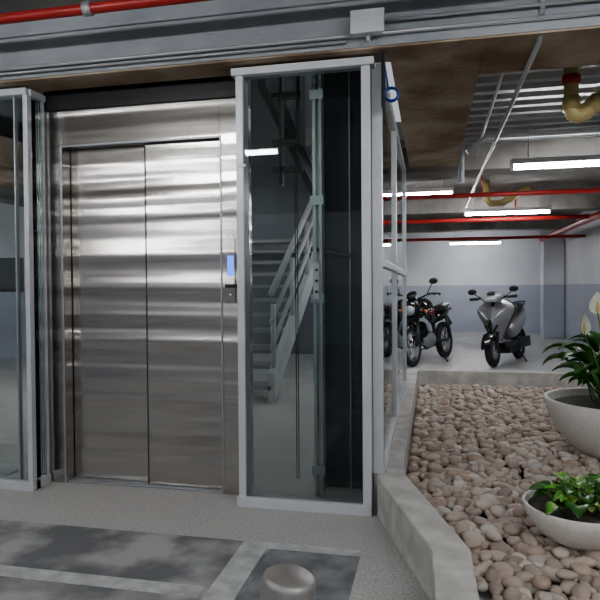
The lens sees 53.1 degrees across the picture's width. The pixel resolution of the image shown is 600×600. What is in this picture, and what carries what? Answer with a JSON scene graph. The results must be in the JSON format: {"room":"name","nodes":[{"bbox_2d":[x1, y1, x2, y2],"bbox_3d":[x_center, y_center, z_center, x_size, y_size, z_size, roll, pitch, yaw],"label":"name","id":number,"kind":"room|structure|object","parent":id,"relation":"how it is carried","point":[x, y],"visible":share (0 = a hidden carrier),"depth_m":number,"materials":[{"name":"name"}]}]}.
{"room":"parking garage","nodes":[
{"label":"parking garage","id":0,"kind":"room"},
{"bbox_2d":[0,203,25,359],"bbox_3d":[-5.875,-0.350,6.391,0.200,2.850,22.000,0,1,12],"label":"wall","id":1,"kind":"structure","parent":0,"point":[8,329],"depth_m":10.23,"materials":[{"name":"white paint"}]},
{"bbox_2d":[250,75,313,353],"bbox_3d":[-0.317,-1.650,10.654,2.650,5.200,0.150,0,1,12],"label":"wall","id":2,"kind":"structure","parent":0,"point":[272,204],"depth_m":10.61,"materials":[{"name":"paint"}]},
{"bbox_2d":[0,332,598,599],"bbox_3d":[-0.930,1.120,5.345,9.900,0.123,22.000,0,1,12],"label":"floor","id":3,"kind":"structure","parent":0,"point":[59,541],"depth_m":2.90,"materials":[{"name":"paint"}]},
{"bbox_2d":[0,258,23,475],"bbox_3d":[-1.948,0.420,3.761,0.490,1.360,0.200,0,1,12],"label":"monitor","id":4,"kind":"object","parent":3,"relation":"on","point":[7,265],"visible":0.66,"depth_m":3.68,"materials":[{"name":"black plastic"}]},
{"bbox_2d":[0,87,50,491],"bbox_3d":[-2.309,-0.052,3.681,1.610,2.313,0.170,0,1,12],"label":"panel frame","id":5,"kind":"object","parent":3,"relation":"on","point":[39,476],"visible":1,"depth_m":3.49,"materials":[{"name":"white metal"}]},
{"bbox_2d":[43,76,253,494],"bbox_3d":[-0.908,-0.203,3.572,1.225,2.600,0.240,0,1,12],"label":"elevator","id":6,"kind":"object","parent":3,"relation":"on","point":[140,179],"visible":0.95,"depth_m":3.52,"materials":[{"name":"metal"}]},
{"bbox_2d":[252,78,312,401],"bbox_3d":[-0.927,-0.956,8.156,2.360,3.897,4.980,0,1,12],"label":"staircase","id":7,"kind":"structure","parent":3,"relation":"on","point":[280,353],"depth_m":6.92,"materials":[{"name":"grey metal"}]},
{"bbox_2d":[271,76,302,478],"bbox_3d":[-0.077,-1.210,3.604,0.180,4.600,0.060,0,1,12],"label":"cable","id":8,"kind":"object","parent":3,"relation":"on","point":[297,95],"visible":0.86,"depth_m":3.60,"materials":[{"name":"paint"}]},
{"bbox_2d":[259,563,315,599],"bbox_3d":[-0.072,0.852,1.262,0.216,0.577,0.150,0,1,12],"label":"bollard","id":9,"kind":"object","parent":3,"relation":"on","point":[284,581],"visible":1,"depth_m":1.22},
{"bbox_2d":[231,56,406,516],"bbox_3d":[0.343,-0.087,4.512,0.788,2.313,2.935,0,1,12],"label":"panel frame","id":10,"kind":"object","parent":3,"relation":"on","point":[383,207],"visible":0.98,"depth_m":3.16,"materials":[{"name":"white metal"}]},
{"bbox_2d":[406,278,452,366],"bbox_3d":[2.012,0.313,9.305,0.780,1.297,1.941,1,2,45],"label":"motorcycle","id":11,"kind":"object","parent":3,"relation":"on","point":[417,308],"visible":0.73,"depth_m":9.01,"materials":[{"name":"metal"}]},
{"bbox_2d":[377,368,595,599],"bbox_3d":[2.078,0.984,3.407,3.175,0.210,6.900,0,1,12],"label":"concrete curb","id":12,"kind":"object","parent":3,"relation":"on","point":[441,562],"visible":0.78,"depth_m":2.71,"materials":[{"name":"grey concrete"}]},
{"bbox_2d":[468,285,530,366],"bbox_3d":[3.160,0.367,9.176,1.810,1.178,0.744,-1,2,-43],"label":"scooter","id":13,"kind":"object","parent":3,"relation":"on","point":[502,318],"visible":1,"depth_m":8.79,"materials":[{"name":"metal"}]},
{"bbox_2d":[407,383,599,599],"bbox_3d":[2.135,1.036,3.390,3.034,0.097,6.623,0,1,12],"label":"pebble bed","id":14,"kind":"object","parent":3,"relation":"on","point":[475,480],"visible":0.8,"depth_m":3.52,"materials":[{"name":"stone"}]},
{"bbox_2d":[522,489,599,550],"bbox_3d":[1.214,0.964,2.602,0.470,0.165,0.470,0,1,12],"label":"bowl","id":15,"kind":"object","parent":14,"relation":"on","point":[582,533],"visible":0.7,"depth_m":2.48,"materials":[{"name":"ceramic"}]},
{"bbox_2d":[529,472,599,517],"bbox_3d":[1.216,0.843,2.601,0.442,0.127,0.438,0,1,12],"label":"pothos plant","id":16,"kind":"object","parent":15,"relation":"on","point":[570,490],"visible":1,"depth_m":2.62,"materials":[{"name":"green plant"}]},
{"bbox_2d":[543,387,599,458],"bbox_3d":[2.084,0.829,3.914,0.920,0.370,0.920,0,1,12],"label":"bowl","id":17,"kind":"object","parent":14,"relation":"on","point":[572,411],"visible":0.94,"depth_m":3.79,"materials":[{"name":"stone"}]},
{"bbox_2d":[542,291,599,402],"bbox_3d":[2.037,0.291,3.874,0.946,0.777,0.885,-2,2,-44],"label":"peace lily","id":18,"kind":"object","parent":17,"relation":"on","point":[585,355],"visible":1,"depth_m":3.96,"materials":[{"name":"green plant"}]},
{"bbox_2d":[540,229,564,338],"bbox_3d":[5.673,-0.459,13.495,0.440,2.620,0.400,0,1,12],"label":"concrete column","id":19,"kind":"structure","parent":3,"relation":"on","point":[552,250],"depth_m":13.31,"materials":[{"name":"white paint"}]},
{"bbox_2d":[0,0,599,219],"bbox_3d":[-0.958,-2.923,5.264,9.900,2.730,22.000,0,1,12],"label":"ceiling","id":20,"kind":"structure","parent":0,"point":[591,178],"depth_m":8.09,"materials":[{"name":"concrete"}]},
{"bbox_2d":[0,0,211,24],"bbox_3d":[-1.455,-1.469,2.967,9.880,0.218,0.066,0,1,12],"label":"pipe","id":21,"kind":"object","parent":20,"relation":"attached to","point":[87,8],"visible":1,"depth_m":2.86,"materials":[{"name":"metal"}]},
{"bbox_2d":[0,0,599,91],"bbox_3d":[-1.333,-1.422,3.526,9.900,0.395,0.520,0,1,12],"label":"concrete beam","id":22,"kind":"structure","parent":20,"relation":"attached to","point":[568,42],"depth_m":3.05,"materials":[{"name":"grey paint"}]},
{"bbox_2d":[0,40,345,75],"bbox_3d":[-2.995,-1.250,3.625,6.590,0.015,0.016,0,1,12],"label":"conduit","id":23,"kind":"object","parent":22,"relation":"attached to","point":[340,41],"visible":1,"depth_m":3.10,"materials":[{"name":"metal"}]},
{"bbox_2d":[0,10,599,71],"bbox_3d":[-1.388,-1.279,3.274,9.880,0.019,0.020,0,1,12],"label":"conduit","id":24,"kind":"object","parent":22,"relation":"attached to","point":[591,12],"visible":1,"depth_m":2.96,"materials":[{"name":"metal"}]},
{"bbox_2d":[381,51,398,110],"bbox_3d":[0.449,-1.087,2.979,0.084,0.271,0.098,0,1,12],"label":"cable coil","id":25,"kind":"object","parent":22,"relation":"hanging from","point":[384,91],"visible":1,"depth_m":2.96,"materials":[{"name":"blue plastic"}]},
{"bbox_2d":[384,0,599,21],"bbox_3d":[1.878,-1.343,2.551,3.190,0.015,0.016,0,1,12],"label":"conduit","id":26,"kind":"object","parent":22,"relation":"attached to","point":[561,1],"visible":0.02,"depth_m":2.77,"materials":[{"name":"metal"}]},
{"bbox_2d":[350,7,383,41],"bbox_3d":[0.322,-1.305,2.855,0.160,0.135,0.060,0,1,12],"label":"junction box","id":27,"kind":"object","parent":26,"relation":"attached to","point":[363,22],"visible":1,"depth_m":2.83,"materials":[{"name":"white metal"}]},
{"bbox_2d":[406,187,453,194],"bbox_3d":[1.443,-1.505,8.047,1.200,0.240,0.100,0,1,12],"label":"lamp","id":28,"kind":"object","parent":20,"relation":"hanging from","point":[448,190],"visible":0.44,"depth_m":7.95,"materials":[{"name":"white plastic"}]},
{"bbox_2d":[449,231,501,244],"bbox_3d":[4.091,-1.533,14.021,1.170,0.460,0.100,0,1,12],"label":"lamp","id":29,"kind":"object","parent":20,"relation":"hanging from","point":[498,241],"visible":0.87,"depth_m":13.99,"materials":[{"name":"white plastic"}]},
{"bbox_2d":[406,219,575,232],"bbox_3d":[0.835,-1.604,13.475,9.900,0.259,0.350,0,1,12],"label":"ceiling beam","id":30,"kind":"structure","parent":20,"relation":"attached to","point":[533,224],"depth_m":12.64,"materials":[{"name":"grey concrete"}]},
{"bbox_2d":[406,198,589,223],"bbox_3d":[3.022,-1.446,9.445,3.890,0.425,0.070,0,1,12],"label":"pipe","id":31,"kind":"object","parent":20,"relation":"attached to","point":[581,216],"visible":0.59,"depth_m":9.39,"materials":[{"name":"metal"}]},
{"bbox_2d":[402,137,599,178],"bbox_3d":[2.270,-1.468,6.204,4.000,0.259,0.350,0,1,12],"label":"ceiling beam","id":32,"kind":"structure","parent":20,"relation":"attached to","point":[498,163],"depth_m":6.08,"materials":[{"name":"grey concrete"}]},
{"bbox_2d":[406,175,599,199],"bbox_3d":[2.511,-1.419,7.100,3.890,0.378,0.056,0,1,12],"label":"pipe","id":33,"kind":"object","parent":20,"relation":"attached to","point":[586,190],"visible":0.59,"depth_m":7.11,"materials":[{"name":"metal"}]},
{"bbox_2d":[406,193,599,216],"bbox_3d":[3.036,-1.544,9.721,4.000,0.259,0.350,0,1,12],"label":"ceiling beam","id":34,"kind":"structure","parent":20,"relation":"attached to","point":[583,201],"depth_m":9.51,"materials":[{"name":"grey concrete"}]},
{"bbox_2d":[464,0,545,207],"bbox_3d":[1.766,-1.456,5.771,0.025,0.384,6.313,0,1,12],"label":"conduit","id":35,"kind":"object","parent":20,"relation":"attached to","point":[541,8],"visible":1,"depth_m":3.53,"materials":[{"name":"grey metal"}]},
{"bbox_2d":[483,180,530,206],"bbox_3d":[2.812,-1.455,8.159,0.617,0.353,0.090,0,1,12],"label":"drain pipe","id":36,"kind":"object","parent":20,"relation":"attached to","point":[486,184],"visible":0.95,"depth_m":8.16,"materials":[{"name":"plastic"}]},
{"bbox_2d":[464,187,550,215],"bbox_3d":[3.057,-1.458,8.874,1.220,0.390,0.100,0,1,12],"label":"lamp","id":37,"kind":"object","parent":20,"relation":"hanging from","point":[547,209],"visible":0.94,"depth_m":8.84,"materials":[{"name":"white plastic"}]},
{"bbox_2d":[539,210,599,241],"bbox_3d":[4.222,-1.231,8.113,0.110,0.110,10.500,0,1,12],"label":"pipe","id":38,"kind":"object","parent":20,"relation":"hanging from","point":[594,216],"visible":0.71,"depth_m":10.04,"materials":[{"name":"metal"}]},
{"bbox_2d":[406,234,585,241],"bbox_3d":[0.674,-1.214,12.521,9.790,0.060,0.060,0,1,12],"label":"pipe","id":39,"kind":"object","parent":38,"relation":"attached to","point":[577,235],"visible":0.34,"depth_m":11.80,"materials":[{"name":"metal"}]},
{"bbox_2d":[323,70,373,488],"bbox_3d":[0.265,-1.510,3.452,0.295,5.200,0.060,0,1,12],"label":"wall","id":40,"kind":"structure","parent":0,"point":[335,85],"depth_m":3.46,"materials":[{"name":"paint"}]},
{"bbox_2d":[0,54,482,187],"bbox_3d":[-2.329,-1.441,5.160,7.259,0.370,2.849,0,1,12],"label":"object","id":41,"kind":"structure","parent":40,"relation":"attached to","point":[435,99],"depth_m":3.97,"materials":[{"name":"brown wood"}]},
{"bbox_2d":[309,72,355,496],"bbox_3d":[0.158,-1.207,3.385,0.271,4.600,0.156,-1,1,-28],"label":"rail","id":42,"kind":"object","parent":40,"relation":"attached to","point":[316,94],"visible":1,"depth_m":3.34,"materials":[{"name":"metal"}]},
{"bbox_2d":[406,230,540,332],"bbox_3d":[1.423,-0.597,16.159,9.900,2.850,0.200,0,1,12],"label":"wall","id":43,"kind":"structure","parent":0,"point":[458,269],"depth_m":15.41,"materials":[{"name":"white paint"}]},
{"bbox_2d":[463,65,599,144],"bbox_3d":[2.584,-1.571,4.455,2.640,0.050,2.970,0,1,12],"label":"ceiling","id":44,"kind":"structure","parent":0,"point":[537,106],"depth_m":4.80,"materials":[{"name":"grey metal"}]},
{"bbox_2d":[458,142,463,182],"bbox_3d":[1.604,-1.364,5.968,0.060,0.390,0.060,0,1,12],"label":"drain pipe","id":45,"kind":"object","parent":44,"relation":"attached to","point":[461,160],"visible":0.72,"depth_m":5.94,"materials":[{"name":"white metal"}]},
{"bbox_2d":[474,73,503,158],"bbox_3d":[1.464,-1.422,4.666,0.024,0.063,2.800,0,1,12],"label":"conduit","id":46,"kind":"object","parent":44,"relation":"attached to","point":[501,74],"visible":0.66,"depth_m":4.39,"materials":[{"name":"white metal"}]},
{"bbox_2d":[510,129,599,170],"bbox_3d":[2.526,-1.371,5.357,1.220,0.365,0.100,0,1,12],"label":"lamp","id":47,"kind":"object","parent":44,"relation":"hanging from","point":[578,160],"visible":1,"depth_m":5.38,"materials":[{"name":"white plastic"}]},
{"bbox_2d":[562,67,599,123],"bbox_3d":[1.873,-1.308,3.710,0.478,0.415,0.112,0,1,12],"label":"drain pipe","id":48,"kind":"object","parent":44,"relation":"attached to","point":[571,78],"visible":0.94,"depth_m":3.71,"materials":[{"name":"plastic"}]},
{"bbox_2d":[564,210,599,347],"bbox_3d":[3.994,-0.376,4.240,0.200,2.850,22.000,0,1,12],"label":"wall","id":49,"kind":"structure","parent":0,"point":[582,255],"depth_m":11.82,"materials":[{"name":"white paint"}]},
{"bbox_2d":[466,127,599,153],"bbox_3d":[2.651,-1.294,4.718,2.604,0.159,0.044,0,1,12],"label":"drain pipe","id":50,"kind":"object","parent":49,"relation":"attached to","point":[474,146],"visible":1,"depth_m":4.86,"materials":[{"name":"white metal"}]}
]}

